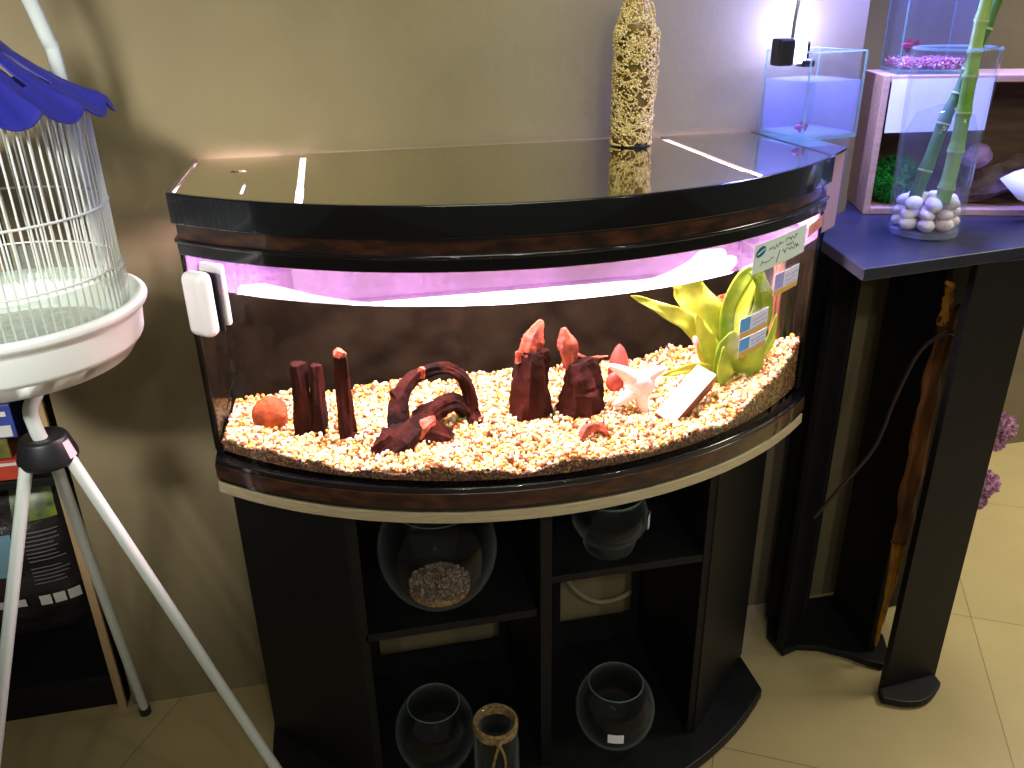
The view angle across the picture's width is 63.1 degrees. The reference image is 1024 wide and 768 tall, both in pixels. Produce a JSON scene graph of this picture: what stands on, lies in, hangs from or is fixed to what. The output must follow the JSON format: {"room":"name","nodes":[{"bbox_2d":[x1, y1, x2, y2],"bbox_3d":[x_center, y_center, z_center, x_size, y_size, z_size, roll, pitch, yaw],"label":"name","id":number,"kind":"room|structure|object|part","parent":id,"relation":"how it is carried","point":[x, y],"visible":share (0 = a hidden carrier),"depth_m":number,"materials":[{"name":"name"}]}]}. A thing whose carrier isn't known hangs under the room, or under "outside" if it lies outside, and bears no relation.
{"room":"pet shop","nodes":[
{"label":"pet shop","id":0,"kind":"room"},
{"bbox_2d":[0,0,889,704],"bbox_3d":[0.008,-0.741,1.529,1.880,3.000,0.120,-6,25,-10],"label":"wall","id":1,"kind":"structure","parent":0,"point":[184,81],"depth_m":1.57,"materials":[{"name":"beige paint"}]},
{"bbox_2d":[0,442,1023,767],"bbox_3d":[0.389,1.037,1.235,9.000,0.001,8.000,-6,25,-10],"label":"floor","id":2,"kind":"structure","parent":0,"point":[814,709],"depth_m":1.88,"materials":[{"name":"tile"}]},
{"bbox_2d":[0,218,130,720],"bbox_3d":[-1.463,0.240,1.728,1.097,1.100,0.309,-6,25,-10],"label":"shelf unit","id":3,"kind":"object","parent":2,"relation":"on","point":[58,671],"visible":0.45,"depth_m":1.89,"materials":[{"name":"black wood"}]},
{"bbox_2d":[0,451,18,480],"bbox_3d":[-1.099,0.145,1.734,0.215,0.044,0.182,-6,25,-10],"label":"packet","id":4,"kind":"object","parent":3,"relation":"on","point":[9,468],"visible":0.02,"depth_m":1.67,"materials":[{"name":"red cardboard"}]},
{"bbox_2d":[0,426,28,458],"bbox_3d":[-1.115,0.103,1.716,0.200,0.046,0.170,-6,25,-10],"label":"packet","id":5,"kind":"object","parent":4,"relation":"on","point":[8,446],"visible":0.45,"depth_m":1.66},
{"bbox_2d":[0,399,25,438],"bbox_3d":[-1.101,0.047,1.690,0.220,0.072,0.182,-6,25,-10],"label":"packet","id":6,"kind":"object","parent":5,"relation":"on","point":[12,423],"visible":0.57,"depth_m":1.64,"materials":[{"name":"blue cardboard"}]},
{"bbox_3d":[-0.999,0.093,1.634,0.036,0.024,0.002,-6,25,-10],"label":"white panel","id":7,"kind":"part","parent":6,"relation":"part of","materials":[{"name":"grey paper"}]},
{"bbox_2d":[0,485,95,636],"bbox_3d":[-1.165,0.395,1.912,0.386,0.455,0.179,-6,25,-10],"label":"bag","id":8,"kind":"object","parent":3,"relation":"on","point":[53,595],"visible":0.46,"depth_m":1.86,"materials":[{"name":"black plastic"}]},
{"bbox_3d":[-1.126,0.380,1.817,0.081,0.105,0.007,-6,25,-10],"label":"printed panel","id":9,"kind":"part","parent":8,"relation":"part of","materials":[{"name":"blue"}]},
{"bbox_2d":[8,486,56,521],"bbox_3d":[-1.045,0.254,1.817,0.086,0.077,0.042,-8,26,-16],"label":"picture","id":10,"kind":"object","parent":8,"relation":"attached to","point":[43,499],"depth_m":1.82},
{"bbox_2d":[0,0,281,767],"bbox_3d":[-0.680,0.119,1.339,0.601,1.624,0.590,-6,25,-10],"label":"stand","id":11,"kind":"object","parent":2,"relation":"on","point":[41,450],"visible":0.73,"depth_m":1.29,"materials":[{"name":"white metal"}]},
{"bbox_3d":[-0.807,0.549,1.307,0.019,0.850,0.328,16,29,32],"label":"leg","id":12,"kind":"part","parent":11,"relation":"part of","materials":[{"name":"white metal"}]},
{"bbox_2d":[0,40,146,402],"bbox_3d":[-0.715,-0.290,1.089,0.380,0.572,0.384,-6,25,-10],"label":"cage","id":13,"kind":"object","parent":11,"relation":"on","point":[61,328],"visible":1,"depth_m":1.10,"materials":[{"name":"white plastic"}]},
{"bbox_2d":[0,267,146,402],"bbox_3d":[-0.711,-0.071,1.189,0.370,0.091,0.370,-6,25,-10],"label":"tray","id":14,"kind":"object","parent":13,"relation":"on","point":[50,355],"depth_m":1.14,"materials":[{"name":"white plastic"}]},
{"bbox_3d":[-0.778,0.416,1.597,0.019,0.849,0.327,-12,27,-22],"label":"leg","id":15,"kind":"part","parent":11,"relation":"part of","materials":[{"name":"white metal"}]},
{"bbox_3d":[-0.516,0.489,1.427,0.328,0.850,0.019,1,25,5],"label":"leg","id":16,"kind":"part","parent":11,"relation":"part of","materials":[{"name":"white metal"}]},
{"bbox_2d":[218,413,801,767],"bbox_3d":[0.029,0.425,1.690,1.092,0.738,0.510,-6,25,-10],"label":"base cabinet","id":17,"kind":"object","parent":2,"relation":"on","point":[324,604],"visible":0.7,"depth_m":1.72,"materials":[{"name":"brown wood"}]},
{"bbox_3d":[-0.395,0.468,1.606,0.293,0.692,0.016,15,29,31],"label":"wing panel","id":18,"kind":"part","parent":17,"relation":"part of","materials":[{"name":"black wood"}]},
{"bbox_3d":[-0.300,0.436,1.672,0.016,0.692,0.320,-6,25,-10],"label":"panel","id":19,"kind":"part","parent":17,"relation":"part of","materials":[{"name":"black wood"}]},
{"bbox_2d":[395,684,474,767],"bbox_3d":[-0.157,0.711,1.706,0.164,0.159,0.164,-6,25,-10],"label":"glass bowl","id":20,"kind":"object","parent":17,"relation":"on","point":[433,684],"visible":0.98,"depth_m":1.70,"materials":[{"name":"clear glass"}]},
{"bbox_2d":[377,522,496,611],"bbox_3d":[-0.140,0.314,1.567,0.224,0.206,0.224,-6,25,-10],"label":"glass bowl","id":21,"kind":"object","parent":17,"relation":"on","point":[381,522],"visible":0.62,"depth_m":1.55,"materials":[{"name":"clear glass"}]},
{"bbox_2d":[409,561,470,606],"bbox_3d":[-0.138,0.385,1.600,0.120,0.045,0.121,-6,25,-10],"label":"gravel","id":22,"kind":"object","parent":21,"relation":"in","point":[439,586],"visible":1,"depth_m":1.58,"materials":[{"name":"gravel"}]},
{"bbox_2d":[361,521,536,641],"bbox_3d":[-0.142,0.383,1.684,0.320,0.016,0.320,-6,25,-10],"label":"shelf","id":23,"kind":"object","parent":17,"relation":"attached to","point":[508,593],"depth_m":1.66,"materials":[{"name":"black wood"}]},
{"bbox_2d":[473,703,518,767],"bbox_3d":[-0.029,0.728,1.623,0.088,0.193,0.099,-6,25,-10],"label":"glass jar","id":24,"kind":"object","parent":17,"relation":"on","point":[493,708],"visible":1,"depth_m":1.58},
{"bbox_3d":[-0.016,0.339,1.873,0.660,0.692,0.006,-6,25,-10],"label":"panel","id":25,"kind":"part","parent":17,"relation":"part of","materials":[{"name":"black wood"}]},
{"bbox_2d":[180,211,823,511],"bbox_3d":[0.016,-0.093,1.459,1.068,0.420,0.516,-6,25,-10],"label":"aquarium","id":26,"kind":"object","parent":17,"relation":"on","point":[388,326],"visible":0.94,"depth_m":1.63,"materials":[{"name":"black"}]},
{"bbox_2d":[181,261,231,336],"bbox_3d":[-0.454,-0.125,1.240,0.048,0.104,0.054,11,27,24],"label":"magnet","id":27,"kind":"object","parent":26,"relation":"attached to","point":[205,291],"visible":1,"depth_m":1.23,"materials":[{"name":"white plastic"}]},
{"bbox_3d":[-0.036,-0.195,1.685,1.060,0.420,0.008,-6,25,-10],"label":"panel","id":28,"kind":"part","parent":26,"relation":"part of","materials":[{"name":"clear glass"}]},
{"bbox_3d":[0.020,0.087,1.538,1.060,0.003,0.502,-6,25,-10],"label":"plate","id":29,"kind":"part","parent":26,"relation":"part of","materials":[{"name":"black"}]},
{"bbox_2d":[165,130,846,272],"bbox_3d":[0.043,-0.287,1.376,1.133,0.142,0.518,-6,25,-10],"label":"hood","id":30,"kind":"object","parent":26,"relation":"on","point":[537,205],"visible":1,"depth_m":1.20,"materials":[{"name":"black plastic"}]},
{"bbox_3d":[-0.421,-0.317,1.298,0.172,0.004,0.417,-6,25,-10],"label":"panel","id":31,"kind":"part","parent":30,"relation":"part of","materials":[{"name":"beige"}]},
{"bbox_3d":[0.014,-0.281,1.366,1.068,0.006,0.508,-6,25,-10],"label":"bead moulding","id":32,"kind":"part","parent":30,"relation":"part of","materials":[{"name":"black plastic"}]},
{"bbox_3d":[0.028,-0.413,1.601,0.920,0.083,0.008,-6,25,-10],"label":"rail","id":33,"kind":"part","parent":30,"relation":"part of","materials":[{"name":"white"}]},
{"bbox_3d":[0.005,-0.345,1.341,0.663,0.004,0.507,-6,25,-10],"label":"panel","id":34,"kind":"part","parent":30,"relation":"part of","materials":[{"name":"beige"}]},
{"bbox_2d":[609,0,660,146],"bbox_3d":[0.216,-0.582,1.472,0.070,0.310,0.070,-6,25,-10],"label":"bottle","id":35,"kind":"object","parent":30,"relation":"on","point":[635,33],"visible":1,"depth_m":1.46,"materials":[{"name":"beige"}]},
{"bbox_3d":[0.461,-0.408,1.462,0.259,0.004,0.428,-6,25,-10],"label":"panel","id":36,"kind":"part","parent":30,"relation":"part of","materials":[{"name":"black"}]},
{"bbox_2d":[765,48,864,141],"bbox_3d":[0.564,-0.549,1.573,0.128,0.154,0.128,-10,26,-19],"label":"tank","id":37,"kind":"object","parent":30,"relation":"on","point":[814,78],"visible":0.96,"depth_m":1.56,"materials":[{"name":"clear glass"}]},
{"bbox_2d":[770,0,814,66],"bbox_3d":[0.500,-0.709,1.477,0.076,0.274,0.088,-6,25,-10],"label":"lamp","id":38,"kind":"object","parent":37,"relation":"attached to","point":[784,50],"visible":1,"depth_m":1.49,"materials":[{"name":"black plastic"}]},
{"bbox_2d":[794,121,807,132],"bbox_3d":[0.539,-0.480,1.557,0.032,0.021,0.007,-11,27,-21],"label":"fish","id":39,"kind":"object","parent":37,"relation":"in","point":[799,127],"visible":1,"depth_m":1.56},
{"bbox_3d":[0.020,0.069,1.529,1.064,0.043,0.504,-6,25,-10],"label":"trim","id":40,"kind":"part","parent":26,"relation":"part of","materials":[{"name":"black"}]},
{"bbox_2d":[222,333,799,481],"bbox_3d":[0.018,0.018,1.510,1.047,0.153,0.496,-6,25,-10],"label":"gravel bed","id":41,"kind":"object","parent":26,"relation":"in","point":[501,446],"visible":0.77,"depth_m":1.42,"materials":[{"name":"beige gravel"}]},
{"bbox_2d":[252,395,287,428],"bbox_3d":[-0.427,0.052,1.469,0.062,0.066,0.052,-6,25,-10],"label":"rock","id":42,"kind":"object","parent":41,"relation":"on","point":[271,411],"visible":0.91,"depth_m":1.45,"materials":[{"name":"orange stone"}]},
{"bbox_2d":[289,361,329,436],"bbox_3d":[-0.346,0.029,1.437,0.067,0.146,0.049,4,25,10],"label":"stump","id":43,"kind":"object","parent":41,"relation":"on","point":[310,412],"visible":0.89,"depth_m":1.42,"materials":[{"name":"brown wood"}]},
{"bbox_2d":[333,347,365,440],"bbox_3d":[-0.259,0.036,1.383,0.089,0.189,0.042,15,29,30],"label":"stump","id":44,"kind":"object","parent":41,"relation":"on","point":[347,424],"visible":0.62,"depth_m":1.38,"materials":[{"name":"brown wood"}]},
{"bbox_2d":[370,362,481,457],"bbox_3d":[-0.151,0.050,1.416,0.097,0.142,0.234,18,31,36],"label":"driftwood root","id":45,"kind":"object","parent":41,"relation":"on","point":[403,432],"visible":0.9,"depth_m":1.41,"materials":[{"name":"brown wood"}]},
{"bbox_2d":[578,421,608,442],"bbox_3d":[0.137,0.083,1.402,0.072,0.043,0.022,-13,27,-25],"label":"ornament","id":46,"kind":"object","parent":41,"relation":"on","point":[585,430],"visible":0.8,"depth_m":1.39,"materials":[{"name":"orange ceramic"}]},
{"bbox_2d":[606,344,666,412],"bbox_3d":[0.217,-0.008,1.492,0.112,0.128,0.074,-6,25,-10],"label":"starfish","id":47,"kind":"object","parent":41,"relation":"on","point":[638,385],"visible":0.97,"depth_m":1.47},
{"bbox_2d":[655,365,715,421],"bbox_3d":[0.303,0.029,1.471,0.152,0.107,0.037,-21,32,-37],"label":"tile","id":48,"kind":"object","parent":41,"relation":"on","point":[700,381],"depth_m":1.46,"materials":[{"name":"ceramic"}]},
{"bbox_2d":[631,264,777,387],"bbox_3d":[0.354,-0.091,1.507,0.302,0.274,0.087,-9,26,-16],"label":"plant","id":49,"kind":"object","parent":41,"relation":"on","point":[715,323],"visible":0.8,"depth_m":1.50,"materials":[{"name":"green plant"}]},
{"bbox_2d":[717,293,725,302],"bbox_3d":[0.411,-0.097,1.618,0.038,0.160,0.038,-6,25,-10],"label":"pot","id":50,"kind":"object","parent":41,"relation":"on","point":[720,297],"visible":0.16,"depth_m":1.59,"materials":[{"name":"orange ceramic"}]},
{"bbox_2d":[768,262,784,339],"bbox_3d":[0.504,-0.150,1.581,0.029,0.193,0.026,10,27,22],"label":"wooden stick","id":51,"kind":"object","parent":41,"relation":"on","point":[777,300],"visible":0.27,"depth_m":1.57,"materials":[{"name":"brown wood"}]},
{"bbox_2d":[692,335,697,350],"bbox_3d":[0.314,-0.072,1.424,0.010,0.026,0.043,0,25,3],"label":"fish","id":52,"kind":"object","parent":26,"relation":"in","point":[695,338],"visible":1,"depth_m":1.42},
{"bbox_3d":[0.034,0.752,1.832,1.088,0.026,0.498,-6,25,-10],"label":"board","id":53,"kind":"part","parent":17,"relation":"part of","materials":[{"name":"black wood"}]},
{"bbox_2d":[566,581,631,604],"bbox_3d":[0.236,0.273,1.941,0.261,0.594,0.012,-6,25,-10],"label":"hose","id":54,"kind":"object","parent":17,"relation":"hanging from","point":[571,585],"visible":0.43,"depth_m":2.05,"materials":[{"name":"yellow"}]},
{"bbox_2d":[571,499,649,560],"bbox_3d":[0.186,0.262,1.594,0.148,0.128,0.148,-6,25,-10],"label":"footed bowl","id":55,"kind":"object","parent":17,"relation":"on","point":[648,517],"visible":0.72,"depth_m":1.57,"materials":[{"name":"clear glass"}]},
{"bbox_2d":[575,663,654,750],"bbox_3d":[0.217,0.685,1.758,0.166,0.151,0.167,-6,25,-10],"label":"glass bowl","id":56,"kind":"object","parent":17,"relation":"on","point":[614,739],"visible":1,"depth_m":1.69,"materials":[{"name":"clear glass"}]},
{"bbox_2d":[552,495,702,583],"bbox_3d":[0.186,0.285,1.716,0.300,0.016,0.320,-6,25,-10],"label":"shelf","id":57,"kind":"object","parent":17,"relation":"attached to","point":[668,540],"depth_m":1.64,"materials":[{"name":"black wood"}]},
{"bbox_3d":[0.344,0.370,1.791,0.016,0.692,0.320,-6,25,-10],"label":"panel","id":58,"kind":"part","parent":17,"relation":"part of","materials":[{"name":"black wood"}]},
{"bbox_3d":[0.459,0.383,1.758,0.016,0.692,0.284,15,29,31],"label":"wing panel","id":59,"kind":"part","parent":17,"relation":"part of","materials":[{"name":"black wood"}]},
{"bbox_2d":[765,200,1023,707],"bbox_3d":[0.995,0.117,1.962,0.924,1.042,0.611,-6,25,-10],"label":"stand","id":60,"kind":"object","parent":2,"relation":"on","point":[985,260],"depth_m":1.78,"materials":[{"name":"black wood"}]},
{"bbox_3d":[0.685,0.149,1.910,0.096,1.003,0.016,16,29,32],"label":"leg panel","id":61,"kind":"part","parent":60,"relation":"part of","materials":[{"name":"black wood"}]},
{"bbox_3d":[0.680,0.172,1.860,0.016,1.003,0.108,21,33,40],"label":"leg panel","id":62,"kind":"part","parent":60,"relation":"part of","materials":[{"name":"black wood"}]},
{"bbox_3d":[0.779,0.628,2.084,0.277,0.018,0.259,-6,25,-10],"label":"board","id":63,"kind":"part","parent":60,"relation":"part of","materials":[{"name":"black wood"}]},
{"bbox_2d":[813,330,955,518],"bbox_3d":[0.772,0.097,1.721,0.232,0.456,0.035,1,25,5],"label":"cable","id":64,"kind":"object","parent":60,"relation":"attached to","point":[948,332],"visible":0.89,"depth_m":1.72,"materials":[{"name":"black plastic"}]},
{"bbox_3d":[0.844,0.158,1.885,0.016,1.003,0.170,-5,25,-9],"label":"leg panel","id":65,"kind":"part","parent":60,"relation":"part of","materials":[{"name":"black wood"}]},
{"bbox_3d":[0.856,0.212,1.785,0.054,0.906,0.026,-2,25,-2],"label":"bark strip","id":66,"kind":"part","parent":60,"relation":"part of","materials":[{"name":"brown wood"}]},
{"bbox_3d":[0.961,0.122,1.978,0.226,1.019,0.012,-8,25,-14],"label":"panel","id":67,"kind":"part","parent":60,"relation":"part of","materials":[{"name":"black wood"}]},
{"bbox_2d":[846,69,1023,215],"bbox_3d":[0.974,-0.505,1.738,0.460,0.275,0.150,2,25,7],"label":"wooden crate","id":68,"kind":"object","parent":60,"relation":"on","point":[1003,133],"visible":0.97,"depth_m":1.77,"materials":[{"name":"brown wood"}]},
{"bbox_2d":[872,154,918,203],"bbox_3d":[0.817,-0.435,1.779,0.108,0.108,0.108,-6,25,-10],"label":"moss ball","id":69,"kind":"object","parent":68,"relation":"in","point":[907,169],"visible":0.77,"depth_m":1.75,"materials":[{"name":"green plant"}]},
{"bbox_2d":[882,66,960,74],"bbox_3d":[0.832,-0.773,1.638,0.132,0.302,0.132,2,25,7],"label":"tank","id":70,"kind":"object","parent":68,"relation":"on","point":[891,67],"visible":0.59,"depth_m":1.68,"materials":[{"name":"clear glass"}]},
{"bbox_2d":[900,38,919,52],"bbox_3d":[0.783,-0.667,1.643,0.038,0.028,0.009,-2,25,-1],"label":"fish","id":71,"kind":"object","parent":70,"relation":"in","point":[907,45],"visible":1,"depth_m":1.64},
{"bbox_2d":[884,55,964,69],"bbox_3d":[0.835,-0.654,1.693,0.123,0.022,0.123,2,25,7],"label":"gravel","id":72,"kind":"object","parent":70,"relation":"in","point":[942,62],"visible":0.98,"depth_m":1.66,"materials":[{"name":"gravel"}]},
{"bbox_2d":[884,78,994,132],"bbox_3d":[0.844,-0.550,1.649,0.189,0.104,0.003,2,25,7],"label":"paper sheet","id":73,"kind":"object","parent":68,"relation":"hanging from","point":[923,94],"visible":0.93,"depth_m":1.65,"materials":[{"name":"white paper"}]},
{"bbox_2d":[953,153,1023,202],"bbox_3d":[1.047,-0.437,1.750,0.239,0.112,0.077,-1,25,-1],"label":"branch","id":74,"kind":"object","parent":68,"relation":"in","point":[986,183],"visible":0.65,"depth_m":1.74,"materials":[{"name":"brown wood"}]},
{"bbox_2d":[961,143,992,168],"bbox_3d":[0.954,-0.469,1.714,0.071,0.050,0.049,-6,25,-10],"label":"stone","id":75,"kind":"object","parent":74,"relation":"on","point":[984,155],"visible":0.87,"depth_m":1.70,"materials":[{"name":"grey stone"}]},
{"bbox_2d":[1000,169,1023,201],"bbox_3d":[1.075,-0.373,1.649,0.208,0.105,0.078,-6,25,-10],"label":"leaflet","id":76,"kind":"object","parent":68,"relation":"on","point":[1014,181],"visible":1,"depth_m":1.65,"materials":[{"name":"white paper"}]},
{"bbox_2d":[887,46,1004,237],"bbox_3d":[0.789,-0.443,1.540,0.147,0.334,0.147,-6,25,-10],"label":"glass vase","id":77,"kind":"object","parent":60,"relation":"on","point":[913,46],"visible":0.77,"depth_m":1.53,"materials":[{"name":"clear glass"}]},
{"bbox_2d":[890,214,900,224],"bbox_3d":[0.751,-0.320,1.614,0.034,0.024,0.027,12,28,26],"label":"pebble","id":78,"kind":"object","parent":77,"relation":"on","point":[895,218],"visible":0.51,"depth_m":1.61,"materials":[{"name":"white stone"}]},
{"bbox_2d":[893,204,904,213],"bbox_3d":[0.752,-0.337,1.606,0.033,0.023,0.026,13,28,27],"label":"pebble","id":79,"kind":"object","parent":78,"relation":"on","point":[897,209],"visible":0.56,"depth_m":1.60,"materials":[{"name":"white stone"}]},
{"bbox_2d":[896,193,908,203],"bbox_3d":[0.754,-0.354,1.599,0.031,0.024,0.025,14,29,30],"label":"pebble","id":80,"kind":"object","parent":79,"relation":"on","point":[901,199],"visible":0.65,"depth_m":1.59,"materials":[{"name":"white stone"}]},
{"bbox_2d":[898,218,917,229],"bbox_3d":[0.752,-0.306,1.584,0.038,0.026,0.030,-6,25,-12],"label":"pebble","id":81,"kind":"object","parent":77,"relation":"on","point":[907,224],"visible":0.95,"depth_m":1.57,"materials":[{"name":"white stone"}]},
{"bbox_2d":[900,207,918,218],"bbox_3d":[0.752,-0.324,1.577,0.035,0.026,0.028,-15,28,-27],"label":"pebble","id":82,"kind":"object","parent":81,"relation":"on","point":[906,213],"visible":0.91,"depth_m":1.57,"materials":[{"name":"white stone"}]},
{"bbox_2d":[905,196,922,209],"bbox_3d":[0.755,-0.340,1.567,0.036,0.025,0.028,-18,29,-32],"label":"pebble","id":83,"kind":"object","parent":82,"relation":"on","point":[913,202],"visible":1,"depth_m":1.56,"materials":[{"name":"white stone"}]},
{"bbox_2d":[917,219,934,232],"bbox_3d":[0.776,-0.297,1.563,0.030,0.028,0.039,3,25,8],"label":"pebble","id":84,"kind":"object","parent":77,"relation":"on","point":[924,226],"visible":0.98,"depth_m":1.55,"materials":[{"name":"white stone"}]},
{"bbox_2d":[919,209,934,220],"bbox_3d":[0.775,-0.315,1.556,0.026,0.023,0.034,6,25,14],"label":"pebble","id":85,"kind":"object","parent":84,"relation":"on","point":[926,215],"visible":0.99,"depth_m":1.54,"materials":[{"name":"white stone"}]},
{"bbox_2d":[925,197,942,212],"bbox_3d":[0.783,-0.332,1.548,0.030,0.028,0.038,0,25,2],"label":"pebble","id":86,"kind":"object","parent":85,"relation":"on","point":[932,204],"visible":1,"depth_m":1.54,"materials":[{"name":"white stone"}]},
{"bbox_2d":[934,220,953,231],"bbox_3d":[0.809,-0.298,1.564,0.031,0.027,0.037,-5,25,-9],"label":"pebble","id":87,"kind":"object","parent":77,"relation":"on","point":[941,226],"visible":0.91,"depth_m":1.55,"materials":[{"name":"white stone"}]},
{"bbox_2d":[936,209,953,220],"bbox_3d":[0.807,-0.316,1.556,0.025,0.022,0.033,-7,25,-13],"label":"pebble","id":88,"kind":"object","parent":87,"relation":"on","point":[944,214],"visible":0.9,"depth_m":1.55,"materials":[{"name":"white stone"}]},
{"bbox_2d":[943,197,960,209],"bbox_3d":[0.817,-0.336,1.556,0.029,0.025,0.036,-14,28,-27],"label":"pebble","id":89,"kind":"object","parent":88,"relation":"on","point":[955,203],"visible":0.74,"depth_m":1.54,"materials":[{"name":"white stone"}]},
{"bbox_2d":[951,217,959,226],"bbox_3d":[0.831,-0.308,1.586,0.035,0.026,0.028,14,29,29],"label":"pebble","id":90,"kind":"object","parent":77,"relation":"on","point":[956,220],"visible":0.36,"depth_m":1.57,"materials":[{"name":"white stone"}]},
{"bbox_2d":[951,207,960,217],"bbox_3d":[0.830,-0.325,1.577,0.033,0.025,0.026,14,29,29],"label":"pebble","id":91,"kind":"object","parent":90,"relation":"on","point":[956,212],"visible":0.34,"depth_m":1.56,"materials":[{"name":"white stone"}]},
{"bbox_2d":[908,0,1002,197],"bbox_3d":[0.803,-0.532,1.504,0.113,0.397,0.029,-4,25,-6],"label":"stalk","id":92,"kind":"object","parent":77,"relation":"in","point":[925,169],"visible":0.69,"depth_m":1.52,"materials":[{"name":"green plant"}]},
{"bbox_2d":[935,0,992,203],"bbox_3d":[0.799,-0.515,1.467,0.034,0.396,0.032,9,26,20],"label":"stalk","id":93,"kind":"object","parent":77,"relation":"in","point":[946,186],"visible":0.99,"depth_m":1.47,"materials":[{"name":"green plant"}]},
{"bbox_3d":[0.775,-0.313,1.597,0.035,0.024,0.028,-25,39,2],"label":"pebble","id":94,"kind":"object","parent":77,"relation":"in","visible":0},
{"bbox_2d":[917,205,925,216],"bbox_3d":[0.781,-0.326,1.579,0.029,0.025,0.036,20,32,38],"label":"pebble","id":95,"kind":"object","parent":94,"relation":"on","point":[922,207],"visible":0.28,"depth_m":1.57,"materials":[{"name":"white stone"}]},
{"bbox_2d":[926,193,935,199],"bbox_3d":[0.794,-0.346,1.570,0.028,0.025,0.033,-13,27,-24],"label":"pebble","id":96,"kind":"object","parent":95,"relation":"on","point":[929,194],"visible":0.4,"depth_m":1.57,"materials":[{"name":"white stone"}]},
{"bbox_3d":[0.909,0.236,1.730,0.144,1.019,0.028,-6,25,-10],"label":"leg panel","id":97,"kind":"part","parent":60,"relation":"part of","materials":[{"name":"black wood"}]},
{"bbox_2d":[978,412,1018,509],"bbox_3d":[1.054,0.171,1.838,0.076,0.240,0.070,-6,25,-10],"label":"artificial flowers","id":98,"kind":"object","parent":60,"relation":"hanging from","point":[1006,429],"visible":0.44,"depth_m":1.80,"materials":[{"name":"pink plastic"}]},
{"bbox_2d":[839,0,1023,443],"bbox_3d":[2.466,-1.250,2.543,4.100,3.000,0.120,-6,25,-10],"label":"wall","id":99,"kind":"structure","parent":0,"point":[945,27],"depth_m":2.31,"materials":[{"name":"beige paint"}]},
{"label":"pebble","id":100,"kind":"object","parent":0,"visible":0},
{"label":"pebble","id":101,"kind":"object","parent":100,"relation":"on","visible":0},
{"bbox_2d":[922,192,928,204],"bbox_3d":[0.777,-0.353,1.586,0.034,0.027,0.029,-1,25,0],"label":"pebble","id":102,"kind":"object","parent":101,"relation":"on","point":[925,194],"visible":0.33,"depth_m":1.57,"materials":[{"name":"white stone"}]}
]}

